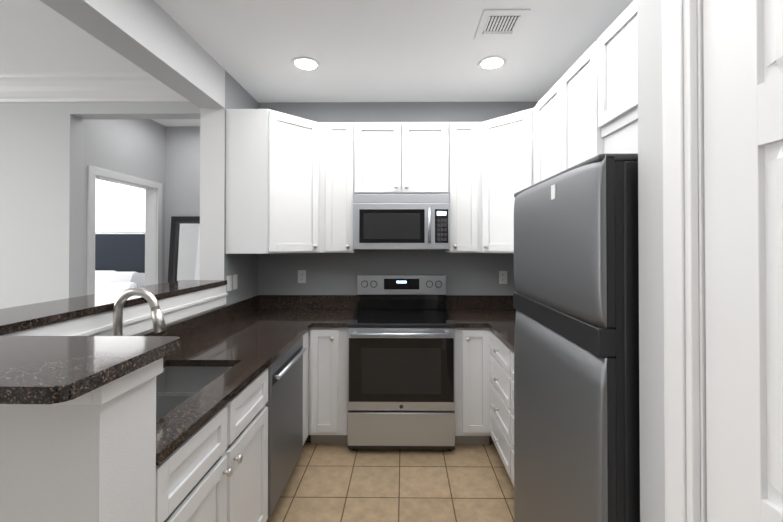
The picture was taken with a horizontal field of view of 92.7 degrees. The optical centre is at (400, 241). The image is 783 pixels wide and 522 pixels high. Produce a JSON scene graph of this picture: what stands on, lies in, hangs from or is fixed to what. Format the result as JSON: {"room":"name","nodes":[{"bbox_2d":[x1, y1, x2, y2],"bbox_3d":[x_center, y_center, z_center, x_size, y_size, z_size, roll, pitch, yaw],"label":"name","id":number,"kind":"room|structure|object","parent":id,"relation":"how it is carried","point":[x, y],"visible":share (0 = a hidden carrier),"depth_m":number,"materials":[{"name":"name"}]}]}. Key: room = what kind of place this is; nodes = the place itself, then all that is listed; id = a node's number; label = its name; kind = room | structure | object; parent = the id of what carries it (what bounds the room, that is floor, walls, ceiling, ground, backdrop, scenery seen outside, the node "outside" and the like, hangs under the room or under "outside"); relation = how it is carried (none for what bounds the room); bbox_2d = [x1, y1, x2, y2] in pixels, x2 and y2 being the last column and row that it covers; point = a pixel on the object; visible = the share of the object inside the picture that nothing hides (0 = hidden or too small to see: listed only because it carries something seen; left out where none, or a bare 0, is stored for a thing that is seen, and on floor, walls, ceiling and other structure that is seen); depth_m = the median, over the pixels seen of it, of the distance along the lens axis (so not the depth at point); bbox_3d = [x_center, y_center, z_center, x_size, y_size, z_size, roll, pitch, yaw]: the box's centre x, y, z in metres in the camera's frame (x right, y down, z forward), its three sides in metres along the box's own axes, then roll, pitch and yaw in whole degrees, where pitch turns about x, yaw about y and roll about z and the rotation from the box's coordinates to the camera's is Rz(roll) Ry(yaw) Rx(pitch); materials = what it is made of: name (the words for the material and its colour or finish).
{"room":"kitchen","nodes":[
{"label":"kitchen","id":0,"kind":"room"},
{"bbox_2d":[0,102,83,308],"bbox_3d":[-5.251,0.129,2.939,5.451,2.743,0.127,0,-1,1],"label":"wall","id":1,"kind":"structure","parent":0,"point":[41,197],"depth_m":2.84,"materials":[{"name":"white paint"}]},
{"bbox_2d":[0,72,189,102],"bbox_3d":[-4.724,-1.155,2.823,6.553,0.178,0.117,0,-1,1],"label":"crown molding","id":2,"kind":"structure","parent":1,"relation":"attached to","point":[17,87],"depth_m":2.80,"materials":[{"name":"white wood"}]},
{"bbox_2d":[0,376,155,521],"bbox_3d":[-0.970,0.889,0.904,0.633,1.186,0.185,0,-1,1],"label":"wall","id":3,"kind":"structure","parent":0,"point":[77,463],"depth_m":0.81,"materials":[{"name":"white paint"}]},
{"bbox_2d":[44,375,124,404],"bbox_3d":[-1.059,0.322,0.808,0.847,0.053,0.019,0,-1,1],"label":"trim","id":4,"kind":"structure","parent":3,"relation":"attached to","point":[101,395],"depth_m":0.80,"materials":[{"name":"white wood"}]},
{"bbox_2d":[95,179,144,231],"bbox_3d":[-5.352,0.157,6.058,5.486,2.743,0.140,0,-1,1],"label":"wall","id":5,"kind":"structure","parent":0,"point":[120,207],"depth_m":5.98,"materials":[{"name":"white paint"}]},
{"bbox_2d":[83,119,165,295],"bbox_3d":[-2.577,0.134,3.547,0.114,2.743,1.143,0,-1,1],"label":"wall","id":6,"kind":"structure","parent":0,"point":[134,147],"depth_m":3.44,"materials":[{"name":"grey paint"}]},
{"bbox_2d":[87,165,161,294],"bbox_3d":[-2.569,0.447,3.458,0.132,2.116,0.909,0,-1,1],"label":"door frame","id":7,"kind":"structure","parent":6,"relation":"attached to","point":[153,233],"depth_m":3.79,"materials":[{"name":"white wood"}]},
{"bbox_2d":[40,0,224,107],"bbox_3d":[-1.395,-1.138,-0.917,0.178,0.279,7.252,0,-1,1],"label":"header beam","id":8,"kind":"structure","parent":0,"point":[153,38],"depth_m":1.98,"materials":[{"name":"grey paint"}]},
{"bbox_2d":[70,102,199,118],"bbox_3d":[-1.986,-1.110,2.918,1.080,0.267,0.127,0,-1,1],"label":"header beam","id":9,"kind":"structure","parent":0,"point":[136,110],"depth_m":2.86,"materials":[{"name":"white paint"}]},
{"bbox_2d":[165,126,199,282],"bbox_3d":[-2.032,0.139,4.050,1.194,2.743,0.127,0,-1,1],"label":"wall","id":10,"kind":"structure","parent":0,"point":[182,174],"depth_m":4.00,"materials":[{"name":"grey paint"}]},
{"bbox_2d":[132,70,257,335],"bbox_3d":[-1.365,0.121,2.134,0.179,2.743,2.624,0,-1,1],"label":"wall","id":11,"kind":"structure","parent":0,"point":[217,262],"depth_m":2.70,"materials":[{"name":"grey paint"}]},
{"bbox_2d":[0,280,226,403],"bbox_3d":[-1.090,0.285,1.682,0.991,0.032,2.017,0,-1,1],"label":"bar","id":12,"kind":"object","parent":11,"relation":"on","point":[45,369],"visible":0.96,"depth_m":0.91,"materials":[{"name":"brown stone"}]},
{"bbox_2d":[1,285,227,335],"bbox_3d":[-1.266,0.374,1.849,0.028,0.140,1.684,0,-1,1],"label":"trim","id":13,"kind":"structure","parent":11,"relation":"attached to","point":[137,319],"depth_m":1.78,"materials":[{"name":"white wood"}]},
{"bbox_2d":[227,275,231,290],"bbox_3d":[-1.266,0.310,2.768,0.007,0.114,0.071,0,-1,1],"label":"switch plate","id":14,"kind":"object","parent":11,"relation":"attached to","point":[229,282],"visible":1,"depth_m":2.76,"materials":[{"name":"white plastic"}]},
{"bbox_2d":[233,274,237,289],"bbox_3d":[-1.265,0.311,2.865,0.007,0.114,0.071,0,-1,1],"label":"switch plate","id":15,"kind":"object","parent":11,"relation":"attached to","point":[235,281],"visible":1,"depth_m":2.86,"materials":[{"name":"white plastic"}]},
{"bbox_2d":[0,0,633,125],"bbox_3d":[-2.044,-1.281,1.561,12.192,0.051,12.192,0,-1,1],"label":"ceiling","id":16,"kind":"structure","parent":0,"point":[396,50],"depth_m":2.38,"materials":[{"name":"white paint"}]},
{"bbox_2d":[291,56,319,70],"bbox_3d":[-0.659,-1.242,2.614,0.198,0.007,0.198,0,-1,1],"label":"recessed light","id":17,"kind":"object","parent":16,"relation":"in","point":[306,63],"visible":1,"depth_m":2.60,"materials":[{"name":"white plastic"}]},
{"bbox_2d":[478,56,506,69],"bbox_3d":[0.641,-1.242,2.601,0.198,0.007,0.198,0,-1,1],"label":"recessed light","id":18,"kind":"object","parent":16,"relation":"in","point":[491,62],"visible":1,"depth_m":2.58,"materials":[{"name":"white plastic"}]},
{"bbox_2d":[474,9,530,39],"bbox_3d":[0.578,-1.244,2.154,0.254,0.012,0.292,0,-1,1],"label":"ceiling vent","id":19,"kind":"object","parent":16,"relation":"in","point":[500,24],"visible":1,"depth_m":2.13,"materials":[{"name":"white metal"}]},
{"bbox_2d":[266,435,514,521],"bbox_3d":[-2.044,1.513,1.536,12.192,0.051,12.192,0,-1,1],"label":"floor","id":20,"kind":"structure","parent":0,"point":[344,483],"depth_m":2.27,"materials":[{"name":"tile"}]},
{"bbox_2d":[155,368,267,521],"bbox_3d":[-0.950,1.048,1.427,0.656,0.876,0.859,0,-1,1],"label":"base cabinet","id":21,"kind":"object","parent":20,"relation":"on","point":[214,468],"visible":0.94,"depth_m":1.40,"materials":[{"name":"white wood"}]},
{"bbox_2d":[265,337,306,516],"bbox_3d":[-0.935,1.056,2.159,0.656,0.873,0.599,0,-1,1],"label":"dishwasher","id":22,"kind":"object","parent":20,"relation":"on","point":[284,404],"visible":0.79,"depth_m":2.07,"materials":[{"name":"grey metal"}]},
{"bbox_2d":[302,330,308,444],"bbox_3d":[-0.961,1.059,2.579,0.597,0.876,0.235,0,-1,1],"label":"cabinet filler","id":23,"kind":"object","parent":20,"relation":"on","point":[305,336],"visible":0.07,"depth_m":2.61,"materials":[{"name":"white wood"}]},
{"bbox_2d":[309,327,347,443],"bbox_3d":[-0.515,1.062,2.970,0.284,0.876,0.658,0,-1,1],"label":"base cabinet","id":24,"kind":"object","parent":20,"relation":"on","point":[328,385],"visible":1,"depth_m":2.69,"materials":[{"name":"white wood"}]},
{"bbox_2d":[140,295,335,465],"bbox_3d":[-0.943,0.537,2.156,0.660,0.146,2.306,0,-1,1],"label":"countertop","id":25,"kind":"structure","parent":24,"relation":"on","point":[249,340],"depth_m":2.09,"materials":[{"name":"brown stone"}]},
{"bbox_2d":[113,288,166,335],"bbox_3d":[-1.119,0.386,1.604,0.244,0.375,0.095,0,-1,1],"label":"faucet","id":26,"kind":"object","parent":25,"relation":"on","point":[158,322],"visible":0.73,"depth_m":1.58,"materials":[{"name":"silver metal"}]},
{"bbox_2d":[156,366,231,420],"bbox_3d":[-0.955,0.706,1.481,0.391,0.201,0.681,0,-1,1],"label":"sink","id":27,"kind":"object","parent":25,"relation":"in","point":[176,386],"visible":0.06,"depth_m":1.82,"materials":[{"name":"silver metal"}]},
{"bbox_2d":[344,295,356,327],"bbox_3d":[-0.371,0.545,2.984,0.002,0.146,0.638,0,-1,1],"label":"countertop","id":28,"kind":"structure","parent":24,"relation":"on","point":[350,308],"depth_m":3.23,"materials":[{"name":"brown stone"}]},
{"bbox_2d":[347,275,455,450],"bbox_3d":[0.011,0.894,2.912,0.761,1.212,0.738,0,-1,1],"label":"range","id":29,"kind":"object","parent":20,"relation":"on","point":[401,361],"visible":1,"depth_m":2.61,"materials":[{"name":"grey metal"}]},
{"bbox_2d":[455,328,490,443],"bbox_3d":[0.528,1.062,2.960,0.265,0.876,0.658,0,-1,1],"label":"base cabinet","id":30,"kind":"object","parent":20,"relation":"on","point":[472,385],"visible":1,"depth_m":2.67,"materials":[{"name":"white wood"}]},
{"bbox_2d":[446,295,459,327],"bbox_3d":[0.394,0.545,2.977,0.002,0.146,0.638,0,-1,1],"label":"countertop","id":31,"kind":"structure","parent":30,"relation":"on","point":[453,308],"depth_m":3.23,"materials":[{"name":"brown stone"}]},
{"bbox_2d":[490,330,513,485],"bbox_3d":[0.932,1.055,2.175,0.658,0.876,1.004,0,-1,1],"label":"base cabinet","id":32,"kind":"object","parent":20,"relation":"on","point":[502,395],"visible":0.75,"depth_m":2.34,"materials":[{"name":"white wood"}]},
{"bbox_2d":[468,295,515,351],"bbox_3d":[0.942,0.540,2.481,0.645,0.146,1.618,0,-1,1],"label":"countertop","id":33,"kind":"structure","parent":32,"relation":"on","point":[497,313],"depth_m":2.99,"materials":[{"name":"brown stone"}]},
{"bbox_2d":[513,153,639,521],"bbox_3d":[0.867,0.633,1.291,0.748,1.704,0.737,0,-1,1],"label":"refrigerator","id":34,"kind":"object","parent":20,"relation":"on","point":[576,371],"visible":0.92,"depth_m":1.03,"materials":[{"name":"grey metal"}]},
{"bbox_2d":[258,101,538,294],"bbox_3d":[-0.019,0.133,3.370,2.845,2.743,0.127,0,-1,1],"label":"wall","id":35,"kind":"structure","parent":0,"point":[464,273],"depth_m":3.31,"materials":[{"name":"grey paint"}]},
{"bbox_2d":[226,109,318,253],"bbox_3d":[-0.958,-0.436,3.011,0.614,1.054,0.613,0,-1,1],"label":"upper cabinet","id":36,"kind":"object","parent":35,"relation":"attached to","point":[272,181],"visible":1,"depth_m":2.72,"materials":[{"name":"white wood"}]},
{"bbox_2d":[298,270,305,282],"bbox_3d":[-0.871,0.312,3.309,0.071,0.114,0.006,0,-1,1],"label":"electrical outlet","id":37,"kind":"object","parent":35,"relation":"attached to","point":[301,276],"visible":1,"depth_m":3.31,"materials":[{"name":"white plastic"}]},
{"bbox_2d":[308,381,308,434],"bbox_3d":[-0.961,1.012,3.001,0.606,0.775,0.606,0,-1,1],"label":"base cabinet","id":38,"kind":"object","parent":35,"relation":"attached to","point":[308,407],"visible":0.07,"depth_m":2.69,"materials":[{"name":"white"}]},
{"bbox_2d":[319,122,357,252],"bbox_3d":[-0.513,-0.435,3.136,0.286,1.054,0.353,0,-1,1],"label":"upper cabinet","id":39,"kind":"object","parent":35,"relation":"attached to","point":[336,166],"visible":0.96,"depth_m":3.00,"materials":[{"name":"white wood"}]},
{"bbox_2d":[354,122,448,193],"bbox_3d":[0.013,-0.668,3.133,0.764,0.587,0.353,0,-1,1],"label":"upper cabinet","id":40,"kind":"object","parent":35,"relation":"attached to","point":[401,157],"visible":0.94,"depth_m":3.00,"materials":[{"name":"white wood"}]},
{"bbox_2d":[353,194,449,248],"bbox_3d":[0.013,-0.152,3.081,0.758,0.432,0.420,0,-1,1],"label":"over-the-range microwave","id":41,"kind":"object","parent":40,"relation":"attached to","point":[401,221],"visible":1,"depth_m":2.91,"materials":[{"name":"grey metal"}]},
{"bbox_2d":[445,122,481,252],"bbox_3d":[0.529,-0.435,3.126,0.267,1.054,0.353,0,-1,1],"label":"upper cabinet","id":42,"kind":"object","parent":35,"relation":"attached to","point":[465,165],"visible":0.98,"depth_m":2.99,"materials":[{"name":"white wood"}]},
{"bbox_2d":[499,271,506,283],"bbox_3d":[0.910,0.317,3.292,0.071,0.114,0.006,0,-1,1],"label":"electrical outlet","id":43,"kind":"object","parent":35,"relation":"attached to","point":[502,277],"visible":1,"depth_m":3.29,"materials":[{"name":"white plastic"}]},
{"bbox_2d":[482,108,533,252],"bbox_3d":[0.963,-0.436,2.992,0.614,1.054,0.613,0,-1,1],"label":"upper cabinet","id":44,"kind":"object","parent":35,"relation":"attached to","point":[507,157],"visible":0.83,"depth_m":2.85,"materials":[{"name":"white wood"}]},
{"bbox_2d":[637,0,664,521],"bbox_3d":[0.993,0.121,2.045,0.795,2.743,2.502,0,-1,1],"label":"wall","id":45,"kind":"structure","parent":0,"point":[651,282],"depth_m":0.87,"materials":[{"name":"grey paint"}]},
{"bbox_2d":[534,40,603,183],"bbox_3d":[1.085,-0.443,2.230,0.353,1.054,0.918,0,-1,1],"label":"upper cabinet","id":46,"kind":"object","parent":45,"relation":"attached to","point":[567,132],"visible":0.25,"depth_m":2.09,"materials":[{"name":"white wood"}]},
{"bbox_2d":[598,0,637,153],"bbox_3d":[1.092,-0.660,1.353,0.320,0.635,0.837,0,-1,1],"label":"upper cabinet","id":47,"kind":"object","parent":45,"relation":"attached to","point":[617,88],"visible":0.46,"depth_m":1.61,"materials":[{"name":"white wood"}]},
{"bbox_3d":[-4.806,1.484,1.563,6.667,0.008,12.192,0,-1,1],"label":"floor","id":48,"kind":"structure","parent":0,"visible":0},
{"bbox_2d":[95,232,144,293],"bbox_3d":[-4.501,0.679,4.832,1.626,1.676,2.159,0,-1,1],"label":"bed","id":49,"kind":"object","parent":48,"relation":"on","point":[119,260],"visible":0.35,"depth_m":5.82,"materials":[{"name":"grey fabric"}]},
{"bbox_2d":[168,216,199,281],"bbox_3d":[-2.034,0.621,3.889,0.787,1.774,0.176,0,-1,1],"label":"leaning mirror","id":50,"kind":"object","parent":48,"relation":"on","point":[184,256],"visible":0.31,"depth_m":3.94,"materials":[{"name":"black plastic"}]},
{"bbox_3d":[0.613,0.085,-1.888,0.114,2.743,5.372,0,-1,1],"label":"wall","id":51,"kind":"structure","parent":0,"visible":0},
{"bbox_2d":[662,0,706,521],"bbox_3d":[0.624,0.413,0.335,0.137,2.128,0.930,0,-1,1],"label":"door frame","id":52,"kind":"structure","parent":51,"relation":"attached to","point":[684,271],"depth_m":0.74,"materials":[{"name":"white wood"}]},
{"bbox_2d":[703,0,782,521],"bbox_3d":[0.561,0.455,0.336,0.111,2.019,0.757,0,-1,1],"label":"pantry door","id":53,"kind":"structure","parent":51,"relation":"in","point":[743,111],"depth_m":0.64,"materials":[{"name":"white wood"}]}
]}

